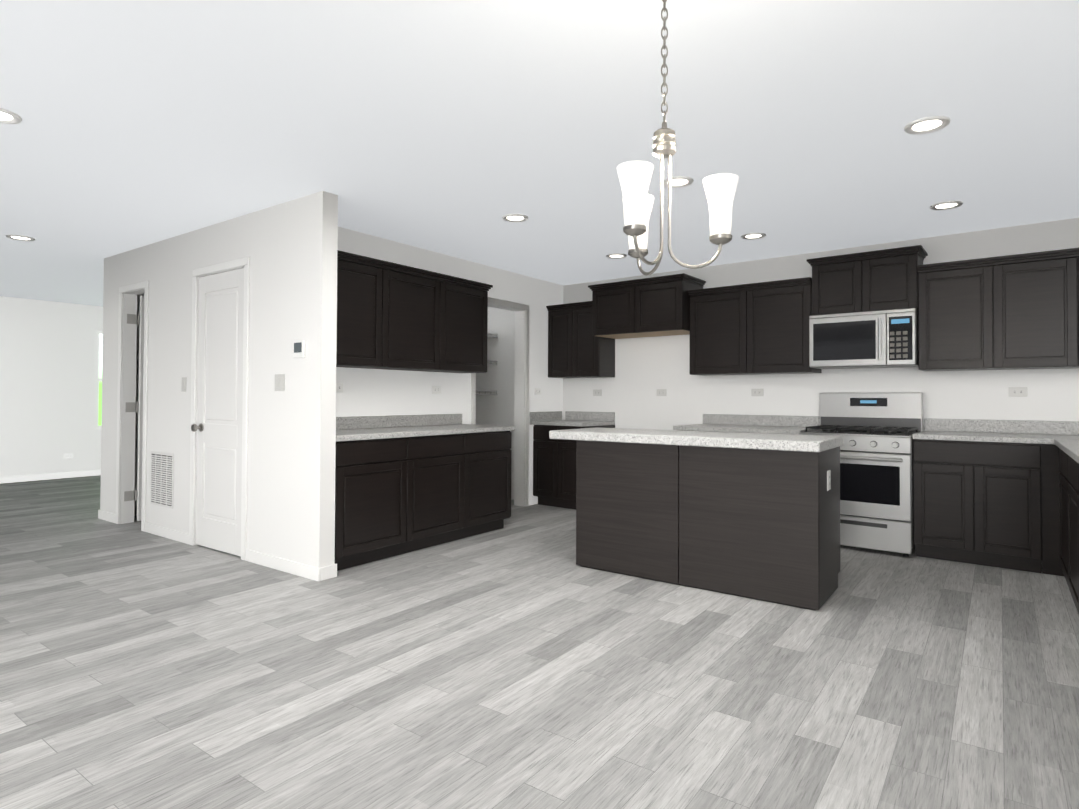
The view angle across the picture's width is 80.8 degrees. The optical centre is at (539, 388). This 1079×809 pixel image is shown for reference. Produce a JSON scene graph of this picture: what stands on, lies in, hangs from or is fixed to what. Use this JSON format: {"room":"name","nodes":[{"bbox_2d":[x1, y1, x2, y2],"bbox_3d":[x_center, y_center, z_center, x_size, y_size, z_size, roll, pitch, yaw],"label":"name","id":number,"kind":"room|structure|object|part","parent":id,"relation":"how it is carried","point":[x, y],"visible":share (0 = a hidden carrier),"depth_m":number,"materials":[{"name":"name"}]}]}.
{"room":"kitchen","nodes":[
{"label":"kitchen","id":0,"kind":"room"},
{"bbox_2d":[0,296,102,476],"bbox_3d":[-8.040,0.001,7.431,0.150,2.500,10.600,0,-1,36],"label":"wall","id":1,"kind":"structure","parent":0,"point":[47,383],"depth_m":8.88,"materials":[{"name":"white paint"}]},
{"bbox_2d":[0,469,100,483],"bbox_3d":[-8.302,1.200,6.920,0.012,0.085,9.500,0,-1,36],"label":"baseboard","id":2,"kind":"structure","parent":1,"relation":"attached to","point":[11,479],"depth_m":8.88,"materials":[{"name":"white wood"}]},
{"bbox_2d":[64,453,73,458],"bbox_3d":[-6.740,0.972,9.078,0.008,0.072,0.115,0,-1,36],"label":"electrical outlet","id":3,"kind":"object","parent":1,"relation":"attached to","point":[69,456],"visible":1,"depth_m":9.08,"materials":[{"name":"white plastic"}]},
{"bbox_2d":[95,330,102,428],"bbox_3d":[-6.254,-0.118,9.928,0.109,2.070,1.865,0,-1,36],"label":"window","id":4,"kind":"structure","parent":1,"relation":"in","point":[99,352],"depth_m":9.51,"materials":[{"name":"white glass"}]},
{"bbox_2d":[100,191,337,567],"bbox_3d":[-2.770,-0.011,5.125,3.470,2.500,0.115,0,-1,36],"label":"wall","id":5,"kind":"structure","parent":0,"point":[289,248],"depth_m":4.43,"materials":[{"name":"white paint"}]},
{"bbox_2d":[98,510,115,522],"bbox_3d":[-4.063,1.204,5.960,0.409,0.085,0.013,0,-1,36],"label":"baseboard","id":6,"kind":"structure","parent":5,"relation":"attached to","point":[104,515],"depth_m":5.94,"materials":[{"name":"white wood"}]},
{"bbox_2d":[116,280,148,531],"bbox_3d":[-3.618,0.153,5.726,0.594,2.182,0.131,0,-1,36],"label":"door frame","id":7,"kind":"structure","parent":5,"relation":"attached to","point":[126,392],"depth_m":5.84,"materials":[{"name":"white wood"}]},
{"bbox_2d":[124,296,143,520],"bbox_3d":[-3.596,0.187,6.122,0.038,2.103,0.705,0,-1,36],"label":"hall door","id":8,"kind":"structure","parent":7,"relation":"attached to","point":[130,407],"depth_m":5.92,"materials":[{"name":"white wood"}]},
{"bbox_2d":[134,294,143,515],"bbox_3d":[-1.960,0.019,6.906,2.690,2.500,3.720,0,-1,36],"label":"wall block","id":9,"kind":"object","parent":7,"relation":"attached to","point":[137,396],"depth_m":6.24,"materials":[{"name":"white paint"}]},
{"bbox_2d":[150,451,173,508],"bbox_3d":[-3.176,0.765,5.325,0.410,0.450,0.012,0,-1,36],"label":"air vent","id":10,"kind":"object","parent":5,"relation":"in","point":[162,480],"visible":1,"depth_m":5.31,"materials":[{"name":"white metal"}]},
{"bbox_2d":[145,522,188,543],"bbox_3d":[-3.091,1.197,5.254,0.797,0.085,0.013,0,-1,36],"label":"baseboard","id":11,"kind":"structure","parent":5,"relation":"attached to","point":[169,533],"depth_m":5.23,"materials":[{"name":"white wood"}]},
{"bbox_2d":[181,377,185,391],"bbox_3d":[-2.876,-0.032,5.124,0.072,0.115,0.009,0,-1,36],"label":"switch plate","id":12,"kind":"object","parent":5,"relation":"attached to","point":[183,388],"visible":1,"depth_m":5.12,"materials":[{"name":"grey plastic"}]},
{"bbox_2d":[191,268,243,555],"bbox_3d":[-2.426,0.172,4.782,0.712,2.103,0.111,0,-1,36],"label":"closet door","id":13,"kind":"structure","parent":5,"relation":"in","point":[218,427],"depth_m":4.81,"materials":[{"name":"white wood"}]},
{"bbox_2d":[189,257,249,560],"bbox_3d":[-2.396,0.145,4.839,0.824,2.182,0.131,0,-1,36],"label":"door frame","id":14,"kind":"structure","parent":5,"relation":"attached to","point":[240,263],"depth_m":4.81,"materials":[{"name":"white wood"}]},
{"bbox_2d":[275,374,284,390],"bbox_3d":[-1.775,-0.039,4.325,0.115,0.115,0.009,0,-1,36],"label":"switch plate","id":15,"kind":"object","parent":5,"relation":"attached to","point":[279,382],"visible":1,"depth_m":4.32,"materials":[{"name":"grey plastic"}]},
{"bbox_2d":[246,549,322,581],"bbox_3d":[-1.747,1.188,4.282,0.864,0.085,0.016,0,-1,36],"label":"baseboard","id":16,"kind":"structure","parent":5,"relation":"attached to","point":[298,568],"depth_m":4.24,"materials":[{"name":"white wood"}]},
{"bbox_2d":[293,340,305,357],"bbox_3d":[-1.586,-0.258,4.184,0.115,0.115,0.024,0,-1,36],"label":"thermostat","id":17,"kind":"object","parent":5,"relation":"attached to","point":[299,348],"visible":0.98,"depth_m":4.16,"materials":[{"name":"white plastic"}]},
{"bbox_2d":[336,227,562,505],"bbox_3d":[-0.838,0.011,6.043,0.140,2.500,3.640,0,-1,36],"label":"wall","id":18,"kind":"structure","parent":0,"point":[374,392],"depth_m":5.84,"materials":[{"name":"white paint"}]},
{"bbox_2d":[336,383,342,391],"bbox_3d":[-1.567,-0.004,4.910,0.008,0.072,0.115,0,-1,36],"label":"electrical outlet","id":19,"kind":"object","parent":18,"relation":"attached to","point":[339,387],"visible":0.6,"depth_m":4.92,"materials":[{"name":"white plastic"}]},
{"bbox_2d":[336,250,391,369],"bbox_3d":[-1.501,-0.561,4.728,0.330,0.789,0.676,0,-1,36],"label":"upper cabinet","id":20,"kind":"object","parent":18,"relation":"attached to","point":[364,285],"depth_m":4.72,"materials":[{"name":"black wood"}]},
{"bbox_2d":[336,414,461,429],"bbox_3d":[-1.288,0.278,5.277,0.020,0.100,1.870,0,-1,36],"label":"backsplash","id":21,"kind":"structure","parent":18,"relation":"attached to","point":[359,422],"depth_m":5.38,"materials":[{"name":"grey stone"}]},
{"bbox_2d":[392,266,447,372],"bbox_3d":[-1.155,-0.552,5.205,0.330,0.789,0.734,0,-1,36],"label":"upper cabinet","id":22,"kind":"object","parent":18,"relation":"attached to","point":[392,316],"depth_m":5.17,"materials":[{"name":"black wood"}]},
{"bbox_2d":[432,386,440,393],"bbox_3d":[-0.939,0.012,5.776,0.008,0.072,0.115,0,-1,36],"label":"electrical outlet","id":23,"kind":"object","parent":18,"relation":"attached to","point":[436,389],"visible":1,"depth_m":5.77,"materials":[{"name":"white plastic"}]},
{"bbox_2d":[448,278,491,372],"bbox_3d":[-0.809,-0.544,5.682,0.330,0.789,0.677,0,-1,36],"label":"upper cabinet","id":24,"kind":"object","parent":18,"relation":"attached to","point":[467,301],"depth_m":5.64,"materials":[{"name":"black wood"}]},
{"bbox_2d":[471,297,528,506],"bbox_3d":[-0.447,0.180,6.565,0.156,2.182,0.924,0,-1,36],"label":"door frame","id":25,"kind":"structure","parent":18,"relation":"attached to","point":[521,379],"depth_m":6.87,"materials":[{"name":"white wood"}]},
{"bbox_2d":[535,388,540,394],"bbox_3d":[-0.017,0.035,7.046,0.008,0.072,0.115,0,-1,36],"label":"electrical outlet","id":26,"kind":"object","parent":18,"relation":"attached to","point":[537,391],"visible":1,"depth_m":7.04,"materials":[{"name":"white plastic"}]},
{"bbox_2d":[529,411,561,424],"bbox_3d":[0.078,0.332,7.167,0.013,0.139,0.625,0,-1,36],"label":"backsplash","id":27,"kind":"structure","parent":18,"relation":"attached to","point":[545,416],"depth_m":7.14,"materials":[{"name":"stone"}]},
{"bbox_2d":[476,307,514,499],"bbox_3d":[-0.411,0.035,7.456,0.830,2.500,0.100,0,-1,36],"label":"wall","id":28,"kind":"structure","parent":0,"point":[498,409],"depth_m":7.43,"materials":[{"name":"white paint"}]},
{"bbox_2d":[0,475,1078,808],"bbox_3d":[-3.296,1.267,3.843,12.330,0.100,11.400,0,-1,36],"label":"floor","id":29,"kind":"structure","parent":0,"point":[520,659],"depth_m":2.63,"materials":[{"name":"plastic"}]},
{"bbox_2d":[335,438,414,570],"bbox_3d":[-1.390,0.797,4.622,0.620,0.880,0.676,0,-1,36],"label":"base cabinet","id":30,"kind":"object","parent":29,"relation":"on","point":[404,484],"depth_m":4.43,"materials":[{"name":"wood"}]},
{"bbox_2d":[336,422,514,441],"bbox_3d":[-1.031,0.346,5.108,0.635,0.039,1.900,0,-1,36],"label":"countertop","id":31,"kind":"structure","parent":30,"relation":"on","point":[376,431],"depth_m":4.85,"materials":[{"name":"grey stone"}]},
{"bbox_2d":[415,434,470,550],"bbox_3d":[-1.043,0.806,5.099,0.620,0.880,0.735,0,-1,36],"label":"base cabinet","id":32,"kind":"object","parent":29,"relation":"on","point":[442,461],"depth_m":4.98,"materials":[{"name":"wood"}]},
{"bbox_2d":[471,430,512,535],"bbox_3d":[-0.697,0.815,5.576,0.620,0.880,0.676,0,-1,36],"label":"base cabinet","id":33,"kind":"object","parent":29,"relation":"on","point":[490,453],"depth_m":5.45,"materials":[{"name":"wood"}]},
{"bbox_2d":[532,411,614,509],"bbox_3d":[0.376,0.770,6.957,0.669,1.020,0.635,0,-1,38],"label":"base cabinet","id":34,"kind":"object","parent":29,"relation":"on","point":[554,472],"visible":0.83,"depth_m":6.79,"materials":[{"name":"wood"}]},
{"bbox_2d":[573,439,843,610],"bbox_3d":[1.079,0.802,4.205,1.593,0.880,0.610,0,-1,36],"label":"kitchen island","id":35,"kind":"object","parent":29,"relation":"on","point":[756,516],"depth_m":3.85,"materials":[{"name":"brown wood"}]},
{"bbox_2d":[549,427,843,454],"bbox_3d":[0.993,0.332,4.263,1.810,0.059,0.660,0,-1,36],"label":"island countertop","id":36,"kind":"structure","parent":35,"relation":"on","point":[743,441],"depth_m":3.96,"materials":[{"name":"grey stone"}]},
{"bbox_2d":[673,414,819,434],"bbox_3d":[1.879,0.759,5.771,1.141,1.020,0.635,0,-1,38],"label":"countertop","id":37,"kind":"structure","parent":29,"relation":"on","point":[778,424],"depth_m":5.82,"materials":[{"name":"stone"}]},
{"bbox_2d":[800,393,922,556],"bbox_3d":[2.603,0.647,5.128,0.785,1.230,0.698,0,-1,38],"label":"range","id":38,"kind":"object","parent":29,"relation":"on","point":[876,431],"visible":0.75,"depth_m":4.87,"materials":[{"name":"silver metal"}]},
{"bbox_2d":[913,438,1043,573],"bbox_3d":[3.247,0.819,4.701,0.746,0.880,0.621,0,-1,38],"label":"base cabinet","id":39,"kind":"object","parent":29,"relation":"on","point":[985,492],"depth_m":4.44,"materials":[{"name":"wood"}]},
{"bbox_2d":[912,430,1078,445],"bbox_3d":[3.499,0.356,4.500,1.396,0.039,0.635,0,-1,38],"label":"countertop","id":40,"kind":"structure","parent":39,"relation":"on","point":[928,435],"depth_m":4.51,"materials":[{"name":"grey stone"}]},
{"bbox_2d":[1044,446,1064,576],"bbox_3d":[3.773,0.815,4.286,0.708,0.880,0.621,0,-1,38],"label":"base cabinet","id":41,"kind":"object","parent":29,"relation":"on","point":[1052,566],"depth_m":4.21,"materials":[{"name":"wood"}]},
{"bbox_2d":[1059,451,1062,570],"bbox_3d":[3.415,0.803,3.643,0.620,0.880,0.677,0,-1,36],"label":"base cabinet","id":42,"kind":"object","parent":29,"relation":"on","point":[1060,452],"depth_m":4.01,"materials":[{"name":"wood"}]},
{"bbox_2d":[1063,455,1074,603],"bbox_3d":[3.068,0.795,3.166,0.620,0.880,0.734,0,-1,36],"label":"base cabinet","id":43,"kind":"object","parent":29,"relation":"on","point":[1069,497],"depth_m":3.55,"materials":[{"name":"wood"}]},
{"bbox_2d":[1055,439,1078,462],"bbox_3d":[2.700,0.325,2.679,0.640,0.039,3.170,0,-1,36],"label":"countertop","id":44,"kind":"structure","parent":43,"relation":"on","point":[1070,447],"depth_m":3.54,"materials":[{"name":"grey stone"}]},
{"bbox_2d":[1071,463,1078,613],"bbox_3d":[2.722,0.786,2.689,0.620,0.880,0.677,0,-1,36],"label":"base cabinet","id":45,"kind":"object","parent":29,"relation":"on","point":[1074,466],"depth_m":3.21,"materials":[{"name":"wood"}]},
{"bbox_2d":[0,0,1078,306],"bbox_3d":[-3.285,-1.333,3.882,12.330,0.100,11.400,0,-1,36],"label":"ceiling","id":46,"kind":"structure","parent":0,"point":[458,128],"depth_m":3.05,"materials":[{"name":"grey paint"}]},
{"bbox_2d":[0,108,21,123],"bbox_3d":[-2.559,-1.287,2.984,0.192,0.012,0.192,0,-1,36],"label":"recessed light","id":47,"kind":"object","parent":46,"relation":"in","point":[8,117],"visible":0.98,"depth_m":3.01,"materials":[{"name":"white"}]},
{"bbox_2d":[6,235,34,240],"bbox_3d":[-4.351,-1.259,5.316,0.192,0.012,0.192,0,-1,36],"label":"recessed light","id":48,"kind":"object","parent":46,"relation":"in","point":[20,237],"visible":1,"depth_m":5.31,"materials":[{"name":"white plastic"}]},
{"bbox_2d":[502,214,527,221],"bbox_3d":[-0.177,-1.251,4.666,0.192,0.012,0.192,0,-1,36],"label":"recessed light","id":49,"kind":"object","parent":46,"relation":"in","point":[515,218],"visible":0.98,"depth_m":4.65,"materials":[{"name":"white plastic"}]},
{"bbox_2d":[606,253,626,258],"bbox_3d":[0.715,-1.228,5.896,0.192,0.012,0.192,0,-1,36],"label":"recessed light","id":50,"kind":"object","parent":46,"relation":"in","point":[616,256],"visible":0.98,"depth_m":5.88,"materials":[{"name":"white"}]},
{"bbox_2d":[616,0,738,275],"bbox_3d":[0.307,-0.801,1.595,0.328,0.998,0.306,0,-1,36],"label":"chandelier","id":51,"kind":"object","parent":46,"relation":"hanging from","point":[664,142],"depth_m":1.57,"materials":[{"name":"white glass"}]},
{"bbox_3d":[0.228,-0.452,1.511,0.088,0.150,0.088,0,-1,36],"label":"chandelier shade","id":52,"kind":"part","parent":51,"relation":"part of","materials":[{"name":"white glass"}]},
{"bbox_3d":[0.272,-0.448,1.748,0.088,0.150,0.088,0,-1,36],"label":"chandelier shade","id":53,"kind":"part","parent":51,"relation":"part of","materials":[{"name":"white glass"}]},
{"bbox_3d":[0.455,-0.450,1.591,0.088,0.150,0.088,0,-1,36],"label":"chandelier shade","id":54,"kind":"part","parent":51,"relation":"part of","materials":[{"name":"white glass"}]},
{"bbox_2d":[663,176,693,187],"bbox_3d":[0.844,-1.258,3.876,0.192,0.012,0.192,0,-1,36],"label":"recessed light","id":55,"kind":"object","parent":46,"relation":"in","point":[680,181],"visible":0.83,"depth_m":3.86,"materials":[{"name":"white plastic"}]},
{"bbox_2d":[741,233,765,239],"bbox_3d":[1.739,-1.235,5.153,0.192,0.012,0.192,0,-1,36],"label":"recessed light","id":56,"kind":"object","parent":46,"relation":"in","point":[750,236],"visible":1,"depth_m":5.14,"materials":[{"name":"white plastic"}]},
{"bbox_2d":[904,116,949,134],"bbox_3d":[1.869,-1.266,3.058,0.192,0.012,0.192,0,-1,36],"label":"recessed light","id":57,"kind":"object","parent":46,"relation":"in","point":[930,124],"visible":0.98,"depth_m":3.05,"materials":[{"name":"white"}]},
{"bbox_2d":[930,201,962,209],"bbox_3d":[2.771,-1.243,4.319,0.192,0.012,0.192,0,-1,36],"label":"recessed light","id":58,"kind":"object","parent":46,"relation":"in","point":[946,205],"visible":0.98,"depth_m":4.31,"materials":[{"name":"white plastic"}]},
{"bbox_2d":[563,218,1078,430],"bbox_3d":[-0.283,0.043,7.994,12.030,2.500,0.150,0,-1,38],"label":"wall","id":59,"kind":"structure","parent":0,"point":[646,368],"depth_m":5.79,"materials":[{"name":"white paint"}]},
{"bbox_2d":[546,301,614,377],"bbox_3d":[0.455,-0.527,7.093,0.689,0.810,0.362,0,-1,38],"label":"upper cabinet","id":60,"kind":"object","parent":59,"relation":"attached to","point":[577,348],"visible":0.77,"depth_m":6.96,"materials":[{"name":"black wood"}]},
{"bbox_2d":[593,389,601,395],"bbox_3d":[0.652,0.050,7.154,0.115,0.072,0.008,0,-1,38],"label":"electrical outlet","id":61,"kind":"object","parent":59,"relation":"attached to","point":[597,392],"visible":1,"depth_m":7.15,"materials":[{"name":"white plastic"}]},
{"bbox_2d":[588,273,705,338],"bbox_3d":[1.089,-0.815,6.509,1.090,0.527,0.502,0,-1,38],"label":"upper cabinet","id":62,"kind":"object","parent":59,"relation":"attached to","point":[650,307],"visible":0.96,"depth_m":6.30,"materials":[{"name":"brown wood"}]},
{"bbox_2d":[656,389,665,395],"bbox_3d":[1.281,0.045,6.659,0.115,0.072,0.008,0,-1,38],"label":"electrical outlet","id":63,"kind":"object","parent":59,"relation":"attached to","point":[661,392],"visible":1,"depth_m":6.66,"materials":[{"name":"white plastic"}]},
{"bbox_2d":[688,277,821,375],"bbox_3d":[1.978,-0.539,5.892,1.121,0.810,0.362,0,-1,38],"label":"upper cabinet","id":64,"kind":"object","parent":59,"relation":"attached to","point":[754,328],"visible":0.83,"depth_m":5.75,"materials":[{"name":"black wood"}]},
{"bbox_2d":[751,389,763,395],"bbox_3d":[2.074,0.039,6.033,0.115,0.072,0.008,0,-1,38],"label":"electrical outlet","id":65,"kind":"object","parent":59,"relation":"attached to","point":[757,392],"visible":1,"depth_m":6.03,"materials":[{"name":"white plastic"}]},
{"bbox_2d":[807,245,927,314],"bbox_3d":[2.730,-0.862,5.304,0.849,0.485,0.362,0,-1,38],"label":"upper cabinet","id":66,"kind":"object","parent":59,"relation":"attached to","point":[880,280],"visible":0.94,"depth_m":5.16,"materials":[{"name":"black wood"}]},
{"bbox_2d":[809,308,918,368],"bbox_3d":[2.694,-0.395,5.254,0.781,0.440,0.466,0,-1,38],"label":"microwave","id":67,"kind":"object","parent":66,"relation":"attached to","point":[877,339],"visible":1,"depth_m":5.09,"materials":[{"name":"silver metal"}]},
{"bbox_2d":[918,256,1004,370],"bbox_3d":[3.259,-0.538,4.902,0.533,0.789,0.330,0,-1,38],"label":"upper cabinet","id":68,"kind":"object","parent":59,"relation":"attached to","point":[961,305],"depth_m":4.76,"materials":[{"name":"black wood"}]},
{"bbox_2d":[924,418,1078,433],"bbox_3d":[3.690,0.291,4.743,1.396,0.100,0.020,0,-1,38],"label":"backsplash","id":69,"kind":"structure","parent":59,"relation":"attached to","point":[985,426],"depth_m":4.84,"materials":[{"name":"grey stone"}]},
{"bbox_2d":[1009,387,1027,396],"bbox_3d":[3.628,0.027,4.807,0.115,0.072,0.008,0,-1,38],"label":"electrical outlet","id":70,"kind":"object","parent":59,"relation":"attached to","point":[1018,391],"visible":1,"depth_m":4.80,"materials":[{"name":"white plastic"}]},
{"bbox_2d":[1005,248,1078,369],"bbox_3d":[3.609,-0.540,4.625,0.591,0.789,0.330,0,-1,38],"label":"upper cabinet","id":71,"kind":"object","parent":59,"relation":"attached to","point":[1014,312],"depth_m":4.47,"materials":[{"name":"black wood"}]}
]}

